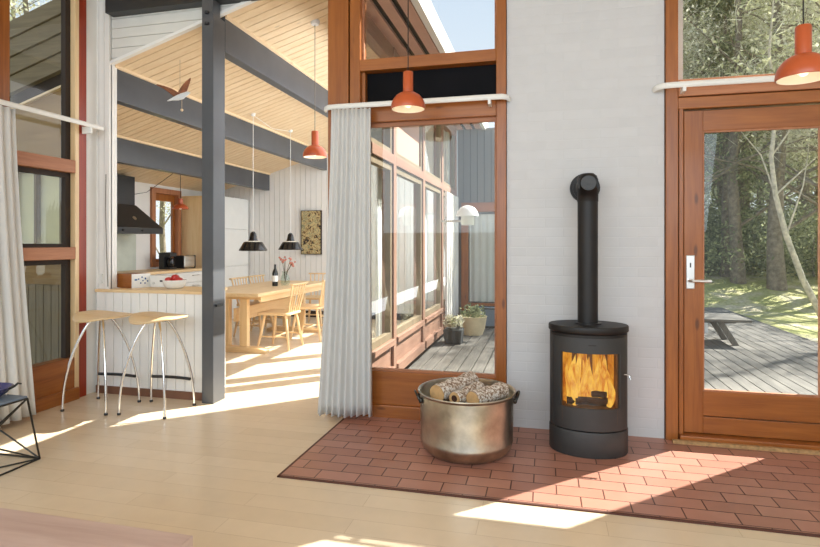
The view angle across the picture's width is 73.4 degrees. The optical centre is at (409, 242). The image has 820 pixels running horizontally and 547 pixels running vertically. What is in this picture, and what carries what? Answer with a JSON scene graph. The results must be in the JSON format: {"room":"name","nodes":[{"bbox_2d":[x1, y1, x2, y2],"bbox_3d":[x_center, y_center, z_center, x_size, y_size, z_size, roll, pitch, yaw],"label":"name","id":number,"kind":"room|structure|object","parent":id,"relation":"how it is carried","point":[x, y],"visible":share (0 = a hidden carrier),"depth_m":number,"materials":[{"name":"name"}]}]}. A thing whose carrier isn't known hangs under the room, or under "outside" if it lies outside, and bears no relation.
{"room":"living room","nodes":[
{"label":"living room","id":0,"kind":"room"},
{"bbox_2d":[10,0,60,363],"bbox_3d":[-4.102,-0.387,5.224,2.740,3.774,0.210,0,0,14],"label":"wall","id":1,"kind":"structure","parent":0,"point":[35,35],"depth_m":5.01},
{"bbox_2d":[18,172,60,243],"bbox_3d":[-3.409,-0.310,5.069,0.640,0.786,0.100,0,0,14],"label":"window","id":2,"kind":"structure","parent":1,"relation":"in","point":[39,195],"depth_m":5.08,"materials":[{"name":"clear glass"}]},
{"bbox_2d":[86,0,116,394],"bbox_3d":[-2.753,-0.500,4.805,0.260,3.600,0.220,0,0,14],"label":"wall","id":3,"kind":"structure","parent":0,"point":[101,77],"depth_m":4.80,"materials":[{"name":"white paint"}]},
{"bbox_2d":[135,182,201,269],"bbox_3d":[-4.228,0.150,7.835,0.150,2.300,5.000,0,0,14],"label":"wall","id":4,"kind":"structure","parent":0,"point":[142,201],"depth_m":8.36,"materials":[{"name":"white paint"}]},
{"bbox_2d":[117,234,135,270],"bbox_3d":[-4.191,0.135,7.645,0.008,0.530,1.050,0,0,14],"label":"backsplash","id":5,"kind":"structure","parent":4,"relation":"attached to","point":[126,243],"depth_m":7.97,"materials":[{"name":"green glass"}]},
{"bbox_2d":[117,174,162,233],"bbox_3d":[-3.932,-0.530,7.535,0.562,0.800,0.940,0,0,14],"label":"extractor hood","id":6,"kind":"object","parent":4,"relation":"attached to","point":[131,219],"visible":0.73,"depth_m":7.55,"materials":[{"name":"black metal"}]},
{"bbox_2d":[150,187,180,266],"bbox_3d":[-3.944,-0.245,8.805,0.140,1.238,0.700,0,0,14],"label":"window","id":7,"kind":"structure","parent":4,"relation":"in","point":[156,194],"depth_m":8.89,"materials":[{"name":"red wood"}]},
{"bbox_2d":[110,1,255,64],"bbox_3d":[-1.682,-1.905,4.596,2.220,0.781,0.055,0,0,14],"label":"wall","id":8,"kind":"structure","parent":0,"point":[132,35],"depth_m":4.72,"materials":[{"name":"grey paint"}]},
{"bbox_2d":[10,0,378,190],"bbox_3d":[-2.061,-1.691,7.750,5.100,1.800,5.930,0,0,14],"label":"ceiling","id":9,"kind":"structure","parent":0,"point":[284,25],"depth_m":5.92,"materials":[{"name":"brown wood"}]},
{"bbox_2d":[15,110,269,190],"bbox_3d":[-3.139,-1.094,7.516,0.118,0.305,4.900,0,0,14],"label":"beam","id":10,"kind":"structure","parent":9,"relation":"attached to","point":[132,152],"depth_m":7.34,"materials":[{"name":"grey paint"}]},
{"bbox_2d":[137,174,188,209],"bbox_3d":[-3.659,-0.799,8.010,0.822,0.609,0.229,0,0,-13],"label":"pendant lamp","id":11,"kind":"object","parent":9,"relation":"hanging from","point":[180,205],"visible":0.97,"depth_m":8.04,"materials":[{"name":"orange metal"}]},
{"bbox_2d":[157,78,190,110],"bbox_3d":[-2.171,-1.451,5.066,0.297,0.478,0.069,0,0,-8],"label":"mobile","id":12,"kind":"object","parent":9,"relation":"hanging from","point":[182,93],"visible":1,"depth_m":5.06,"materials":[{"name":"brown wood"}]},
{"bbox_2d":[115,65,327,169],"bbox_3d":[-2.071,-1.424,7.253,0.118,0.305,4.900,0,0,14],"label":"beam","id":13,"kind":"structure","parent":9,"relation":"attached to","point":[135,91],"depth_m":5.96,"materials":[{"name":"grey paint"}]},
{"bbox_2d":[239,113,266,250],"bbox_3d":[-1.964,-0.764,6.887,0.348,1.724,0.348,0,0,14],"label":"pendant lamp","id":14,"kind":"object","parent":9,"relation":"hanging from","point":[252,244],"visible":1,"depth_m":6.79,"materials":[{"name":"black metal"}]},
{"bbox_2d":[278,130,302,249],"bbox_3d":[-1.716,-0.764,7.897,0.348,1.724,0.348,0,0,14],"label":"pendant lamp","id":15,"kind":"object","parent":9,"relation":"hanging from","point":[290,244],"visible":1,"depth_m":7.85,"materials":[{"name":"black metal"}]},
{"bbox_2d":[220,15,381,142],"bbox_3d":[-1.002,-1.754,6.991,0.118,0.305,4.900,0,0,14],"label":"beam","id":16,"kind":"structure","parent":9,"relation":"attached to","point":[243,48],"depth_m":5.40,"materials":[{"name":"grey paint"}]},
{"bbox_2d":[303,19,326,158],"bbox_3d":[-0.884,-1.433,5.119,0.223,1.271,0.223,0,0,14],"label":"pendant lamp","id":17,"kind":"object","parent":9,"relation":"hanging from","point":[314,151],"visible":1,"depth_m":5.08,"materials":[{"name":"orange metal"}]},
{"bbox_2d":[225,125,449,313],"bbox_3d":[-1.509,-0.475,9.705,4.440,3.550,0.170,0,0,14],"label":"wall","id":18,"kind":"structure","parent":0,"point":[268,211],"depth_m":9.66,"materials":[{"name":"white paint"}]},
{"bbox_2d":[301,210,321,253],"bbox_3d":[-1.729,-0.185,9.647,0.380,0.770,0.046,0,0,14],"label":"painting","id":19,"kind":"object","parent":18,"relation":"attached to","point":[311,220],"visible":1,"depth_m":9.62,"materials":[{"name":"fabric"}]},
{"bbox_2d":[291,311,412,319],"bbox_3d":[-1.114,1.245,9.508,3.500,0.110,0.025,0,0,14],"label":"baseboard","id":20,"kind":"structure","parent":18,"relation":"attached to","point":[400,316],"depth_m":9.27,"materials":[{"name":"wood"}]},
{"bbox_2d":[366,0,487,129],"bbox_3d":[0.438,-2.075,7.234,0.600,0.210,5.740,0,0,14],"label":"eave","id":21,"kind":"object","parent":18,"relation":"attached to","point":[427,35],"visible":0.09,"depth_m":5.13,"materials":[{"name":"white paint"}]},
{"bbox_2d":[444,124,457,328],"bbox_3d":[0.625,-0.325,8.959,0.180,3.350,1.310,0,0,14],"label":"window","id":22,"kind":"structure","parent":18,"relation":"in","point":[452,188],"depth_m":8.90,"materials":[{"name":"red wood"}]},
{"bbox_2d":[366,13,396,367],"bbox_3d":[-0.357,-0.325,5.023,0.150,3.350,1.405,0,0,14],"label":"window","id":23,"kind":"structure","parent":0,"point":[384,154],"depth_m":5.54,"materials":[{"name":"red wood"}]},
{"bbox_2d":[0,315,819,546],"bbox_3d":[-0.523,1.360,3.217,9.350,0.120,12.400,0,0,14],"label":"floor","id":24,"kind":"structure","parent":0,"point":[206,472],"depth_m":2.89,"materials":[{"name":"beige wood"}]},
{"bbox_2d":[0,394,40,475],"bbox_3d":[-2.558,1.090,2.991,0.616,0.420,0.781,0,0,14],"label":"side table","id":25,"kind":"object","parent":24,"relation":"on","point":[6,399],"visible":1,"depth_m":3.19,"materials":[{"name":"black metal"}]},
{"bbox_2d":[0,382,21,396],"bbox_3d":[-2.378,0.834,3.093,0.267,0.091,0.250,0,0,36],"label":"bowl","id":26,"kind":"object","parent":25,"relation":"on","point":[5,387],"visible":1,"depth_m":3.12,"materials":[{"name":"ceramic"}]},
{"bbox_2d":[0,508,192,546],"bbox_3d":[-1.306,1.095,1.474,1.160,0.410,0.700,0,0,14],"label":"coffee table","id":27,"kind":"object","parent":24,"relation":"on","point":[18,528],"visible":1,"depth_m":1.68,"materials":[{"name":"brown wood"}]},
{"bbox_2d":[60,310,140,415],"bbox_3d":[-2.448,0.924,4.370,0.428,0.752,0.380,0,0,14],"label":"bar stool","id":28,"kind":"object","parent":24,"relation":"on","point":[89,316],"visible":1,"depth_m":4.32,"materials":[{"name":"brown wood"}]},
{"bbox_2d":[117,311,195,418],"bbox_3d":[-1.965,0.924,4.282,0.428,0.752,0.380,0,0,14],"label":"bar stool","id":29,"kind":"object","parent":24,"relation":"on","point":[148,317],"visible":1,"depth_m":4.23,"materials":[{"name":"brown wood"}]},
{"bbox_2d":[117,271,201,287],"bbox_3d":[-3.937,0.820,7.341,0.611,0.760,3.580,0,0,14],"label":"base cabinet","id":30,"kind":"object","parent":24,"relation":"on","point":[194,278],"visible":0.07,"depth_m":8.49,"materials":[{"name":"white paint"}]},
{"bbox_2d":[117,267,201,274],"bbox_3d":[-3.942,0.419,7.345,0.620,0.038,3.585,0,0,14],"label":"countertop","id":31,"kind":"structure","parent":30,"relation":"on","point":[151,271],"depth_m":8.00,"materials":[{"name":"brown wood"}]},
{"bbox_2d":[159,252,176,268],"bbox_3d":[-3.697,0.274,8.404,0.210,0.266,0.160,0,0,14],"label":"coffee maker","id":32,"kind":"object","parent":31,"relation":"on","point":[165,260],"visible":0.98,"depth_m":8.34,"materials":[{"name":"black plastic"}]},
{"bbox_2d":[174,255,195,268],"bbox_3d":[-3.572,0.296,8.724,0.190,0.205,0.310,0,0,14],"label":"toaster","id":33,"kind":"object","parent":31,"relation":"on","point":[181,261],"visible":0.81,"depth_m":8.60,"materials":[{"name":"metal"}]},
{"bbox_2d":[95,286,226,400],"bbox_3d":[-2.156,0.850,4.867,1.090,0.900,0.455,0,0,14],"label":"kitchen island","id":34,"kind":"object","parent":24,"relation":"on","point":[187,300],"depth_m":4.65,"materials":[{"name":"white paint"}]},
{"bbox_2d":[117,273,149,287],"bbox_3d":[-2.497,0.337,4.961,0.232,0.125,0.180,0,0,29],"label":"bread box","id":35,"kind":"object","parent":34,"relation":"on","point":[124,280],"visible":0.93,"depth_m":4.89,"materials":[{"name":"brown wood"}]},
{"bbox_2d":[150,275,171,286],"bbox_3d":[-2.231,0.346,5.002,0.220,0.105,0.130,0,0,14],"label":"radio","id":36,"kind":"object","parent":34,"relation":"on","point":[155,280],"visible":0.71,"depth_m":4.96,"materials":[{"name":"white paint"}]},
{"bbox_2d":[95,286,226,294],"bbox_3d":[-2.156,0.412,4.867,1.090,0.025,0.455,0,0,14],"label":"countertop","id":37,"kind":"structure","parent":34,"relation":"on","point":[186,289],"depth_m":4.71,"materials":[{"name":"brown wood"}]},
{"bbox_2d":[162,279,186,288],"bbox_3d":[-2.067,0.361,4.832,0.200,0.075,0.200,0,0,14],"label":"fruit bowl","id":38,"kind":"object","parent":34,"relation":"on","point":[178,284],"visible":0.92,"depth_m":4.76,"materials":[{"name":"white ceramic"}]},
{"bbox_2d":[202,0,224,403],"bbox_3d":[-1.615,-0.400,4.515,0.120,3.400,0.198,0,0,14],"label":"post","id":39,"kind":"object","parent":24,"relation":"on","point":[213,27],"visible":1,"depth_m":4.46,"materials":[{"name":"grey metal"}]},
{"bbox_2d":[182,196,247,318],"bbox_3d":[-3.350,0.260,9.545,0.700,2.080,0.960,0,0,14],"label":"tall cabinet","id":40,"kind":"object","parent":24,"relation":"on","point":[236,210],"visible":0.41,"depth_m":9.30,"materials":[{"name":"brown wood"}]},
{"bbox_2d":[229,276,272,337],"bbox_3d":[-2.228,0.896,7.776,0.518,0.814,0.439,0,0,14],"label":"dining chair","id":41,"kind":"object","parent":24,"relation":"on","point":[259,321],"visible":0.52,"depth_m":7.71,"materials":[{"name":"brown wood"}]},
{"bbox_2d":[247,274,282,330],"bbox_3d":[-2.128,0.896,8.268,0.518,0.814,0.439,0,0,17],"label":"dining chair","id":42,"kind":"object","parent":24,"relation":"on","point":[263,275],"visible":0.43,"depth_m":8.22,"materials":[{"name":"brown wood"}]},
{"bbox_2d":[225,280,324,353],"bbox_3d":[-1.899,0.938,7.361,0.900,0.725,2.130,0,0,14],"label":"dining table","id":43,"kind":"object","parent":24,"relation":"on","point":[264,292],"visible":0.61,"depth_m":6.63,"materials":[{"name":"brown wood"}]},
{"bbox_2d":[272,264,277,285],"bbox_3d":[-1.801,0.428,7.341,0.077,0.291,0.076,0,0,14],"label":"bottle","id":44,"kind":"object","parent":43,"relation":"on","point":[275,272],"visible":1,"depth_m":7.31,"materials":[{"name":"black glass"}]},
{"bbox_2d":[257,281,307,350],"bbox_3d":[-1.574,0.896,6.843,0.518,0.814,0.439,0,0,14],"label":"dining chair","id":45,"kind":"object","parent":24,"relation":"on","point":[272,312],"visible":0.99,"depth_m":6.74,"materials":[{"name":"brown wood"}]},
{"bbox_2d":[290,280,324,341],"bbox_3d":[-1.315,0.896,7.482,0.518,0.814,0.439,0,0,10],"label":"dining chair","id":46,"kind":"object","parent":24,"relation":"on","point":[304,306],"visible":0.54,"depth_m":7.33,"materials":[{"name":"brown wood"}]},
{"bbox_2d":[306,273,325,326],"bbox_3d":[-1.501,0.896,8.770,0.439,0.814,0.518,0,0,14],"label":"dining chair","id":47,"kind":"object","parent":24,"relation":"on","point":[310,297],"visible":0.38,"depth_m":8.85,"materials":[{"name":"brown wood"}]},
{"bbox_2d":[397,53,424,368],"bbox_3d":[-0.024,-0.325,6.380,0.150,3.350,1.390,0,0,14],"label":"window","id":48,"kind":"structure","parent":24,"relation":"on","point":[410,139],"depth_m":6.75,"materials":[{"name":"red wood"}]},
{"bbox_2d":[375,167,381,337],"bbox_3d":[-0.319,0.229,5.927,0.064,2.058,0.324,0,0,14],"label":"curtain","id":49,"kind":"object","parent":48,"relation":"hanging from","point":[378,325],"visible":0.69,"depth_m":5.84,"materials":[{"name":"white fabric"}]},
{"bbox_2d":[425,125,443,347],"bbox_3d":[0.298,-0.325,7.691,0.150,3.350,1.310,0,0,14],"label":"window","id":50,"kind":"structure","parent":24,"relation":"on","point":[434,326],"depth_m":8.16,"materials":[{"name":"red wood"}]},
{"bbox_2d":[425,189,426,309],"bbox_3d":[0.207,0.229,8.063,0.064,2.058,0.324,0,0,14],"label":"curtain","id":51,"kind":"object","parent":50,"relation":"hanging from","point":[425,189],"visible":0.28,"depth_m":8.14,"materials":[{"name":"white fabric"}]},
{"bbox_2d":[441,205,478,224],"bbox_3d":[0.733,-0.405,8.058,0.550,0.290,0.330,0,0,14],"label":"wall lamp","id":52,"kind":"object","parent":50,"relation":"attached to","point":[467,213],"visible":1,"depth_m":7.94,"materials":[{"name":"white metal"}]},
{"bbox_2d":[277,415,819,537],"bbox_3d":[1.748,1.296,3.039,4.835,0.008,1.163,0,0,14],"label":"hearth","id":53,"kind":"object","parent":24,"relation":"on","point":[657,478],"visible":0.73,"depth_m":3.06,"materials":[{"name":"brick"}]},
{"bbox_2d":[414,377,519,463],"bbox_3d":[0.358,1.099,3.424,0.642,0.387,0.610,0,0,14],"label":"pot","id":54,"kind":"object","parent":53,"relation":"on","point":[453,432],"visible":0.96,"depth_m":3.18,"materials":[{"name":"silver metal"}]},
{"bbox_3d":[0.380,1.032,3.282,0.256,0.096,0.114,0,0,14],"label":"log","id":55,"kind":"object","parent":54,"relation":"in","visible":0},
{"bbox_2d":[449,381,483,402],"bbox_3d":[0.352,0.916,3.369,0.085,0.099,0.291,0,0,39],"label":"log","id":56,"kind":"object","parent":55,"relation":"on","point":[459,395],"visible":0.66,"depth_m":3.28,"materials":[{"name":"brown wood"}]},
{"bbox_2d":[466,382,508,402],"bbox_3d":[0.475,0.919,3.336,0.294,0.113,0.104,0,0,-42],"label":"log","id":57,"kind":"object","parent":55,"relation":"on","point":[497,391],"visible":0.84,"depth_m":3.29,"materials":[{"name":"brown wood"}]},
{"bbox_3d":[0.207,1.031,3.378,0.181,0.103,0.161,0,0,14],"label":"log","id":58,"kind":"object","parent":54,"relation":"in","visible":0},
{"bbox_2d":[430,371,478,400],"bbox_3d":[0.283,0.906,3.472,0.115,0.132,0.372,0,0,42],"label":"log","id":59,"kind":"object","parent":58,"relation":"on","point":[442,390],"visible":0.67,"depth_m":3.38,"materials":[{"name":"brown wood"}]},
{"bbox_2d":[549,173,631,458],"bbox_3d":[1.134,0.410,3.519,0.481,1.763,0.479,0,0,14],"label":"wood stove","id":60,"kind":"object","parent":53,"relation":"on","point":[588,355],"visible":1,"depth_m":3.39,"materials":[{"name":"metal"}]},
{"bbox_2d":[404,333,443,368],"bbox_3d":[3.063,1.560,8.237,5.420,0.080,8.940,0,0,14],"label":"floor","id":61,"kind":"structure","parent":0,"point":[442,335],"depth_m":7.63,"materials":[{"name":"grey wood"}]},
{"bbox_2d":[457,128,494,315],"bbox_3d":[1.312,-0.300,9.640,0.950,3.400,0.150,0,0,14],"label":"wall","id":62,"kind":"structure","parent":0,"point":[475,148],"depth_m":9.62,"materials":[{"name":"grey wood"}]},
{"bbox_2d":[461,202,494,311],"bbox_3d":[1.324,0.340,9.519,0.870,2.080,0.080,0,0,14],"label":"door","id":63,"kind":"structure","parent":62,"relation":"in","point":[482,233],"depth_m":9.56,"materials":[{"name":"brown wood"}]},
{"bbox_2d":[470,214,494,301],"bbox_3d":[1.335,0.260,9.542,0.601,1.520,0.027,0,0,14],"label":"curtain","id":64,"kind":"object","parent":63,"relation":"hanging from","point":[482,234],"depth_m":9.56,"materials":[{"name":"white fabric"}]},
{"bbox_2d":[507,0,663,437],"bbox_3d":[1.220,-0.475,3.912,1.027,3.550,0.320,0,0,14],"label":"wall","id":65,"kind":"structure","parent":0,"point":[582,75],"depth_m":3.75,"materials":[{"name":"white paint"}]},
{"bbox_2d":[328,0,506,420],"bbox_3d":[0.044,-0.475,4.088,1.335,3.550,0.160,0,0,14],"label":"window","id":66,"kind":"structure","parent":65,"relation":"in","point":[352,77],"depth_m":4.04,"materials":[{"name":"brown wood"}]},
{"bbox_2d":[324,94,510,112],"bbox_3d":[0.018,-0.995,3.983,1.400,0.066,0.110,0,0,14],"label":"track","id":67,"kind":"object","parent":66,"relation":"attached to","point":[489,97],"visible":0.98,"depth_m":3.88,"materials":[{"name":"white metal"}]},
{"bbox_2d":[318,108,371,417],"bbox_3d":[-0.475,0.139,4.006,0.410,2.248,0.108,0,0,7],"label":"curtain","id":68,"kind":"object","parent":67,"relation":"hanging from","point":[345,385],"visible":1,"depth_m":4.01,"materials":[{"name":"white fabric"}]},
{"bbox_2d":[408,307,817,394],"bbox_3d":[3.168,1.420,8.211,5.205,0.040,8.940,0,0,14],"label":"deck","id":69,"kind":"object","parent":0,"point":[767,358],"visible":0.11,"depth_m":6.61,"materials":[{"name":"grey wood"}]},
{"bbox_2d":[443,314,463,344],"bbox_3d":[0.604,1.192,7.686,0.334,0.415,0.304,0,0,14],"label":"planter","id":70,"kind":"object","parent":69,"relation":"on","point":[452,335],"visible":1,"depth_m":7.60,"materials":[{"name":"concrete"}]},
{"bbox_2d":[459,303,486,335],"bbox_3d":[0.960,1.161,8.435,0.450,0.478,0.450,0,0,14],"label":"planter","id":71,"kind":"object","parent":69,"relation":"on","point":[474,323],"visible":0.94,"depth_m":8.29,"materials":[{"name":"beige ceramic"}]},
{"bbox_2d":[479,306,494,327],"bbox_3d":[1.398,1.232,9.130,0.546,0.335,0.300,0,0,14],"label":"trough","id":72,"kind":"object","parent":69,"relation":"on","point":[490,310],"visible":0.27,"depth_m":9.02,"materials":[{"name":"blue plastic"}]},
{"bbox_2d":[704,313,751,345],"bbox_3d":[3.989,1.218,7.876,1.390,0.365,0.720,0,0,14],"label":"bench","id":73,"kind":"object","parent":69,"relation":"on","point":[721,319],"visible":0.43,"depth_m":7.54,"materials":[{"name":"grey wood"}]},
{"bbox_2d":[678,0,682,79],"bbox_3d":[1.559,-0.600,4.818,1.170,4.200,1.598,0,0,14],"label":"window frame","id":74,"kind":"structure","parent":0,"point":[680,2],"depth_m":3.91,"materials":[{"name":"white paint"}]},
{"bbox_2d":[704,257,817,342],"bbox_3d":[22.602,0.023,25.572,63.700,3.354,68.450,0,0,14],"label":"lawn","id":75,"kind":"structure","parent":0,"point":[791,310],"depth_m":13.71,"materials":[{"name":"green plant"}]},
{"bbox_2d":[10,0,47,20],"bbox_3d":[-10.206,-4.295,13.974,8.002,12.111,7.046,0,0,-19],"label":"tree","id":76,"kind":"object","parent":75,"relation":"on","point":[25,7],"visible":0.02,"depth_m":13.88,"materials":[{"name":"green plant"}]},
{"bbox_2d":[10,0,48,19],"bbox_3d":[-10.938,-4.238,15.665,6.750,11.886,6.259,0,0,32],"label":"tree","id":77,"kind":"object","parent":75,"relation":"on","point":[14,1],"visible":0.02,"depth_m":15.75,"materials":[{"name":"green plant"}]},
{"bbox_2d":[156,201,170,253],"bbox_3d":[-7.291,-2.557,15.938,5.602,8.478,4.933,0,0,15],"label":"tree","id":78,"kind":"object","parent":75,"relation":"on","point":[162,222],"visible":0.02,"depth_m":15.69,"materials":[{"name":"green plant"}]},
{"bbox_2d":[687,70,719,213],"bbox_3d":[12.631,-3.985,25.353,4.763,9.697,5.057,0,0,9],"label":"tree","id":79,"kind":"object","parent":75,"relation":"on","point":[687,70],"visible":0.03,"depth_m":24.09,"materials":[{"name":"green plant"}]},
{"bbox_2d":[683,0,747,191],"bbox_3d":[7.264,-5.728,18.002,7.858,13.836,7.287,0,0,41],"label":"tree","id":80,"kind":"object","parent":75,"relation":"on","point":[705,189],"visible":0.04,"depth_m":16.58,"materials":[{"name":"green plant"}]},
{"bbox_2d":[704,202,763,279],"bbox_3d":[9.358,0.153,17.343,3.653,3.151,3.724,0,0,23],"label":"shrub","id":81,"kind":"object","parent":75,"relation":"on","point":[706,213],"visible":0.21,"depth_m":16.77,"materials":[{"name":"green plant"}]},
{"bbox_2d":[683,3,794,218],"bbox_3d":[13.085,-6.620,23.336,8.314,14.639,7.709,0,0,-31],"label":"tree","id":82,"kind":"object","parent":75,"relation":"on","point":[718,187],"visible":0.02,"depth_m":23.69,"materials":[{"name":"green plant"}]},
{"bbox_2d":[683,0,804,276],"bbox_3d":[9.270,-3.918,16.988,5.400,10.993,5.733,0,0,-22],"label":"tree","id":83,"kind":"object","parent":75,"relation":"on","point":[699,2],"visible":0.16,"depth_m":16.64,"materials":[{"name":"green plant"}]},
{"bbox_2d":[683,0,817,283],"bbox_3d":[8.963,-5.910,15.747,6.158,14.540,7.584,0,0,-26],"label":"tree","id":84,"kind":"object","parent":75,"relation":"on","point":[732,188],"visible":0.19,"depth_m":15.37,"materials":[{"name":"green plant"}]},
{"bbox_2d":[683,0,817,187],"bbox_3d":[7.301,-6.220,17.145,7.963,15.120,8.587,0,0,8],"label":"tree","id":85,"kind":"object","parent":75,"relation":"on","point":[688,34],"visible":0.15,"depth_m":15.10,"materials":[{"name":"green plant"}]},
{"bbox_2d":[683,0,817,260],"bbox_3d":[12.099,-4.660,20.186,6.569,11.290,7.460,0,0,-3],"label":"tree","id":86,"kind":"object","parent":75,"relation":"on","point":[789,153],"visible":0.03,"depth_m":18.98,"materials":[{"name":"green plant"}]},
{"bbox_2d":[683,5,817,209],"bbox_3d":[11.620,-6.671,21.030,8.604,15.149,7.978,0,0,23],"label":"tree","id":87,"kind":"object","parent":75,"relation":"on","point":[701,5],"visible":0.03,"depth_m":20.47,"materials":[{"name":"green plant"}]},
{"bbox_2d":[685,0,817,283],"bbox_3d":[9.037,-3.504,16.124,5.324,10.208,5.014,0,0,-44],"label":"tree","id":88,"kind":"object","parent":75,"relation":"on","point":[724,213],"visible":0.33,"depth_m":15.93,"materials":[{"name":"green plant"}]},
{"bbox_2d":[683,0,819,290],"bbox_3d":[9.322,-4.361,14.223,6.172,11.700,6.523,0,0,-20],"label":"tree","id":89,"kind":"object","parent":75,"relation":"on","point":[776,278],"visible":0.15,"depth_m":14.58,"materials":[{"name":"green plant"}]},
{"bbox_2d":[683,0,819,268],"bbox_3d":[11.835,-4.717,18.194,7.723,11.689,6.801,0,0,26],"label":"tree","id":90,"kind":"object","parent":75,"relation":"on","point":[762,15],"visible":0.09,"depth_m":17.72,"materials":[{"name":"green plant"}]},
{"bbox_2d":[685,0,819,316],"bbox_3d":[7.696,-2.418,11.604,3.760,8.275,3.844,0,0,36],"label":"birch tree","id":91,"kind":"object","parent":75,"relation":"on","point":[785,231],"visible":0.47,"depth_m":11.47,"materials":[{"name":"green plant"}]},
{"bbox_2d":[707,198,810,262],"bbox_3d":[12.142,-0.171,20.058,3.724,3.385,3.653,0,0,-23],"label":"shrub","id":92,"kind":"object","parent":75,"relation":"on","point":[742,198],"visible":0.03,"depth_m":19.73,"materials":[{"name":"green plant"}]},
{"bbox_2d":[705,0,817,235],"bbox_3d":[14.066,-4.808,22.892,6.193,11.875,5.833,0,0,-12],"label":"tree","id":93,"kind":"object","parent":75,"relation":"on","point":[786,168],"visible":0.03,"depth_m":22.83,"materials":[{"name":"green plant"}]},
{"bbox_2d":[704,0,819,206],"bbox_3d":[11.376,-5.809,14.170,8.268,14.558,7.667,0,0,-35],"label":"tree","id":94,"kind":"object","parent":75,"relation":"on","point":[809,15],"visible":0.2,"depth_m":14.57,"materials":[{"name":"green plant"}]},
{"bbox_2d":[706,0,819,200],"bbox_3d":[13.075,-5.995,16.176,8.260,14.544,7.660,0,0,-16],"label":"tree","id":95,"kind":"object","parent":75,"relation":"on","point":[804,148],"visible":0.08,"depth_m":16.88,"materials":[{"name":"green plant"}]},
{"bbox_2d":[708,0,819,263],"bbox_3d":[13.566,-7.562,19.214,9.812,17.277,9.099,0,0,-22],"label":"tree","id":96,"kind":"object","parent":75,"relation":"on","point":[806,188],"visible":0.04,"depth_m":19.55,"materials":[{"name":"green plant"}]},
{"bbox_2d":[716,198,817,279],"bbox_3d":[10.789,0.112,16.765,3.653,3.385,3.724,0,0,-40],"label":"shrub","id":97,"kind":"object","parent":75,"relation":"on","point":[801,246],"visible":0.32,"depth_m":16.13,"materials":[{"name":"green plant"}]},
{"bbox_2d":[716,0,819,270],"bbox_3d":[10.388,-4.420,13.597,6.074,12.318,6.472,0,0,-10],"label":"tree","id":98,"kind":"object","parent":75,"relation":"on","point":[807,180],"visible":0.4,"depth_m":13.44,"materials":[{"name":"green plant"}]},
{"bbox_2d":[743,196,817,276],"bbox_3d":[12.141,0.126,16.266,3.724,3.618,3.653,0,0,-13],"label":"shrub","id":99,"kind":"object","parent":75,"relation":"on","point":[799,212],"visible":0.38,"depth_m":16.29,"materials":[{"name":"green plant"}]},
{"bbox_2d":[761,191,817,266],"bbox_3d":[13.762,-0.110,19.038,3.653,3.618,3.724,0,0,4],"label":"shrub","id":100,"kind":"object","parent":75,"relation":"on","point":[797,208],"visible":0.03,"depth_m":18.87,"materials":[{"name":"green plant"}]},
{"bbox_3d":[-0.057,-2.350,0.606,7.800,0.200,7.550,0,0,14],"label":"ceiling","id":101,"kind":"structure","parent":0,"visible":0},
{"bbox_2d":[105,0,258,16],"bbox_3d":[-1.610,-2.109,4.514,2.040,0.278,0.100,0,0,14],"label":"beam","id":102,"kind":"structure","parent":101,"relation":"attached to","point":[114,8],"depth_m":4.63,"materials":[{"name":"grey paint"}]},
{"bbox_2d":[391,0,424,112],"bbox_3d":[-0.012,-1.556,3.556,0.223,1.387,0.223,0,0,14],"label":"pendant lamp","id":103,"kind":"object","parent":101,"relation":"hanging from","point":[407,101],"visible":1,"depth_m":3.52,"materials":[{"name":"orange metal"}]},
{"bbox_2d":[774,0,819,84],"bbox_3d":[1.804,-1.502,2.523,0.223,1.497,0.223,0,0,14],"label":"pendant lamp","id":104,"kind":"object","parent":101,"relation":"hanging from","point":[803,67],"visible":1,"depth_m":2.50,"materials":[{"name":"orange metal"}]},
{"bbox_3d":[-3.931,-0.475,0.451,0.150,3.550,5.400,0,0,14],"label":"wall","id":105,"kind":"structure","parent":0,"visible":0},
{"bbox_2d":[0,0,85,421],"bbox_3d":[-3.006,-0.475,3.879,0.150,3.550,1.700,0,0,14],"label":"window","id":106,"kind":"structure","parent":105,"relation":"in","point":[48,376],"depth_m":4.54,"materials":[{"name":"brown wood"}]},
{"bbox_2d":[0,105,35,427],"bbox_3d":[-2.901,0.157,3.611,0.106,2.243,0.933,0,0,14],"label":"curtain","id":107,"kind":"object","parent":106,"relation":"attached to","point":[15,350],"visible":0.91,"depth_m":3.91,"materials":[{"name":"white fabric"}]},
{"bbox_2d":[0,99,103,133],"bbox_3d":[-2.885,-0.964,3.948,0.093,0.088,1.691,0,0,14],"label":"track","id":108,"kind":"object","parent":106,"relation":"attached to","point":[88,129],"visible":1,"depth_m":4.29,"materials":[{"name":"white metal"}]},
{"bbox_3d":[3.530,-0.475,3.345,1.540,3.550,0.320,0,0,14],"label":"wall","id":109,"kind":"structure","parent":0,"visible":0},
{"bbox_2d":[664,0,819,454],"bbox_3d":[2.220,-0.475,3.525,1.090,3.550,0.215,0,0,14],"label":"door","id":110,"kind":"structure","parent":109,"relation":"in","point":[694,414],"depth_m":3.59,"materials":[{"name":"brown wood"}]},
{"bbox_2d":[652,75,774,93],"bbox_3d":[2.205,-1.002,3.448,1.263,0.064,0.105,0,0,14],"label":"track","id":111,"kind":"object","parent":110,"relation":"attached to","point":[760,79],"visible":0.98,"depth_m":3.47,"materials":[{"name":"white metal"}]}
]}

